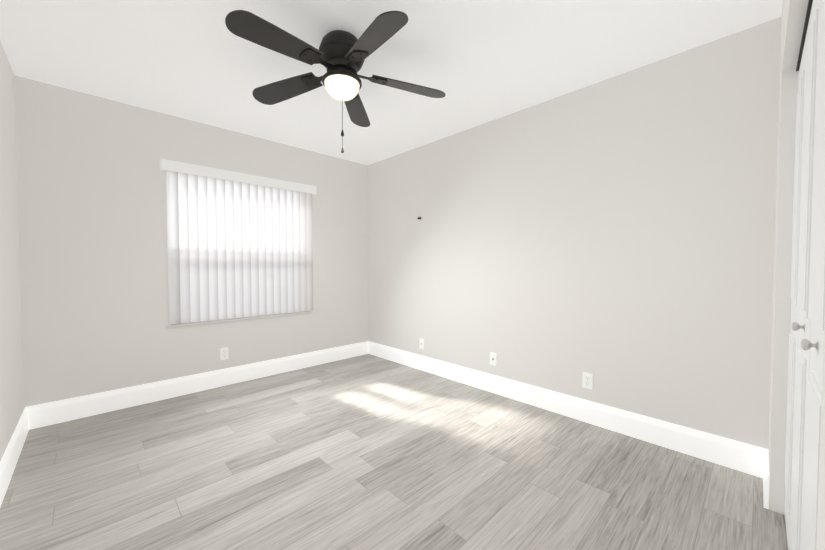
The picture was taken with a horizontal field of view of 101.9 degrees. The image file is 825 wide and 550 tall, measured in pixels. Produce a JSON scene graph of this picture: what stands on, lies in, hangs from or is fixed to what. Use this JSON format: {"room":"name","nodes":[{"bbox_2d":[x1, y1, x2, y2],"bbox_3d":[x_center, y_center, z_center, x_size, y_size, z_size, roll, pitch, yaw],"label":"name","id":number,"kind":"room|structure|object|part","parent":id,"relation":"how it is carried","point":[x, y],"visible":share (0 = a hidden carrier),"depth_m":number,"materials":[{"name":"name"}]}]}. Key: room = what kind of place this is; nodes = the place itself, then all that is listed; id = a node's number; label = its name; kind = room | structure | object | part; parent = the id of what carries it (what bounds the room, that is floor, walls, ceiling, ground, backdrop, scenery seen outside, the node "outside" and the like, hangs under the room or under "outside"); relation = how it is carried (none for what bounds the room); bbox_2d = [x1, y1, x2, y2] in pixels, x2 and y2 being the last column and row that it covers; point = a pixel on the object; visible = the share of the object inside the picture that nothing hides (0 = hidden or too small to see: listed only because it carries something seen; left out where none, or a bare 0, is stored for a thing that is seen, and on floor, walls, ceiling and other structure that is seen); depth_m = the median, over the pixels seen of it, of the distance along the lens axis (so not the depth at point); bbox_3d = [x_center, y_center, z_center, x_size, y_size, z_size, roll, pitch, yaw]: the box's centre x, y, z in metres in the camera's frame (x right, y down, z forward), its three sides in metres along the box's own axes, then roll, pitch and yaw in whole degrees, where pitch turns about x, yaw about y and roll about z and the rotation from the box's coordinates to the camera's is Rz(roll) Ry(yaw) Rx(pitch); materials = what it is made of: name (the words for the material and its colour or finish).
{"room":"empty bedroom","nodes":[
{"label":"empty bedroom","id":0,"kind":"room"},
{"bbox_2d":[0,40,24,460],"bbox_3d":[-1.322,-0.093,0.730,0.200,2.440,4.590,-2,2,-44],"label":"wall","id":1,"kind":"structure","parent":0,"point":[12,397],"depth_m":2.00,"materials":[{"name":"white paint"}]},
{"bbox_2d":[0,406,31,506],"bbox_3d":[-1.453,1.039,1.053,0.016,0.160,3.590,-2,2,-44],"label":"baseboard","id":2,"kind":"structure","parent":1,"relation":"attached to","point":[8,462],"depth_m":1.90,"materials":[{"name":"white wood"}]},
{"bbox_2d":[14,75,367,406],"bbox_3d":[-1.710,-0.168,3.404,2.953,2.440,0.200,-2,2,-44],"label":"wall","id":3,"kind":"structure","parent":0,"point":[93,229],"depth_m":2.70,"materials":[{"name":"white paint"}]},
{"bbox_2d":[32,341,367,428],"bbox_3d":[-1.640,0.974,3.353,2.880,0.160,0.016,-2,2,-44],"label":"baseboard","id":4,"kind":"structure","parent":3,"relation":"attached to","point":[50,413],"depth_m":2.93,"materials":[{"name":"white wood"}]},
{"bbox_2d":[220,347,228,359],"bbox_3d":[-1.797,0.753,3.201,0.070,0.115,0.007,-2,2,-44],"label":"outlet","id":5,"kind":"object","parent":3,"relation":"attached to","point":[224,354],"visible":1,"depth_m":3.20,"materials":[{"name":"white plastic"}]},
{"bbox_2d":[160,159,316,194],"bbox_3d":[-1.603,-0.931,3.281,1.394,0.087,0.095,-2,2,-44],"label":"blind valance","id":6,"kind":"object","parent":3,"relation":"attached to","point":[180,167],"visible":0.98,"depth_m":3.14,"materials":[{"name":"white plastic"}]},
{"bbox_2d":[166,171,312,324],"bbox_3d":[-1.604,-0.256,3.301,1.322,1.338,0.036,-2,2,-44],"label":"vertical blinds","id":7,"kind":"object","parent":6,"relation":"hanging from","point":[236,249],"visible":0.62,"depth_m":3.20,"materials":[{"name":"plastic"}]},
{"bbox_2d":[166,311,311,327],"bbox_3d":[-1.662,0.434,3.380,1.345,0.022,0.105,-2,2,-44],"label":"window sill","id":8,"kind":"structure","parent":3,"relation":"attached to","point":[224,320],"depth_m":3.23,"materials":[{"name":"white wood"}]},
{"bbox_2d":[0,0,782,164],"bbox_3d":[-0.187,-1.403,1.788,3.353,0.120,4.590,-2,2,-44],"label":"ceiling","id":9,"kind":"structure","parent":0,"point":[478,62],"depth_m":2.05,"materials":[{"name":"white paint"}]},
{"bbox_2d":[225,10,445,152],"bbox_3d":[-0.408,-1.045,1.890,1.194,0.602,1.198,-2,2,-44],"label":"ceiling fan","id":10,"kind":"object","parent":9,"relation":"hanging from","point":[340,56],"visible":1,"depth_m":1.81,"materials":[{"name":"brown metal"}]},
{"bbox_3d":[-0.405,-1.056,1.928,0.198,0.084,0.198,-2,2,-44],"label":"globe","id":11,"kind":"part","parent":10,"relation":"part of"},
{"bbox_3d":[-0.405,-1.045,1.916,0.506,0.602,0.508,-2,2,-44],"label":"motor","id":12,"kind":"part","parent":10,"relation":"part of","materials":[{"name":"brown metal"}]},
{"bbox_2d":[0,354,787,549],"bbox_3d":[-0.187,1.146,1.859,3.353,0.100,4.590,-2,2,-44],"label":"floor","id":13,"kind":"structure","parent":0,"point":[367,452],"depth_m":1.80,"materials":[{"name":"grey wood"}]},
{"bbox_2d":[368,16,781,448],"bbox_3d":[0.949,-0.154,2.917,0.200,2.440,4.590,-2,2,-44],"label":"wall","id":14,"kind":"structure","parent":0,"point":[615,236],"depth_m":2.31,"materials":[{"name":"white paint"}]},
{"bbox_2d":[419,338,423,348],"bbox_3d":[0.101,0.755,3.674,0.007,0.115,0.070,-2,2,-44],"label":"outlet plate","id":15,"kind":"object","parent":14,"relation":"attached to","point":[421,343],"visible":1,"depth_m":3.67,"materials":[{"name":"white plastic"}]},
{"bbox_2d":[490,352,496,365],"bbox_3d":[0.725,0.758,3.019,0.016,0.115,0.070,-2,2,-44],"label":"outlet plate","id":16,"kind":"object","parent":14,"relation":"attached to","point":[493,358],"visible":1,"depth_m":3.02,"materials":[{"name":"white plastic"}]},
{"bbox_2d":[368,341,764,475],"bbox_3d":[0.663,0.981,3.090,0.016,0.160,3.590,-2,2,-44],"label":"baseboard","id":17,"kind":"structure","parent":14,"relation":"attached to","point":[738,455],"depth_m":2.37,"materials":[{"name":"white wood"}]},
{"bbox_2d":[582,372,592,389],"bbox_3d":[1.280,0.774,2.450,0.007,0.115,0.070,-2,2,-44],"label":"outlet","id":18,"kind":"object","parent":14,"relation":"attached to","point":[587,380],"visible":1,"depth_m":2.45,"materials":[{"name":"white plastic"}]},
{"bbox_2d":[768,0,824,549],"bbox_3d":[0.888,-0.092,0.708,2.953,2.440,0.110,-2,2,-44],"label":"door frame","id":19,"kind":"structure","parent":0,"point":[793,18],"depth_m":1.52,"materials":[{"name":"white paint"}]},
{"bbox_2d":[756,447,769,508],"bbox_3d":[1.775,1.021,1.680,0.285,0.160,0.016,-2,2,-44],"label":"baseboard","id":20,"kind":"structure","parent":19,"relation":"attached to","point":[764,454],"depth_m":1.68,"materials":[{"name":"white wood"}]},
{"bbox_2d":[784,0,824,549],"bbox_3d":[1.103,0.114,0.921,1.694,2.016,0.062,-2,2,-44],"label":"closet door","id":21,"kind":"structure","parent":19,"relation":"in","point":[804,388],"depth_m":0.98,"materials":[{"name":"white paint"}]}
]}

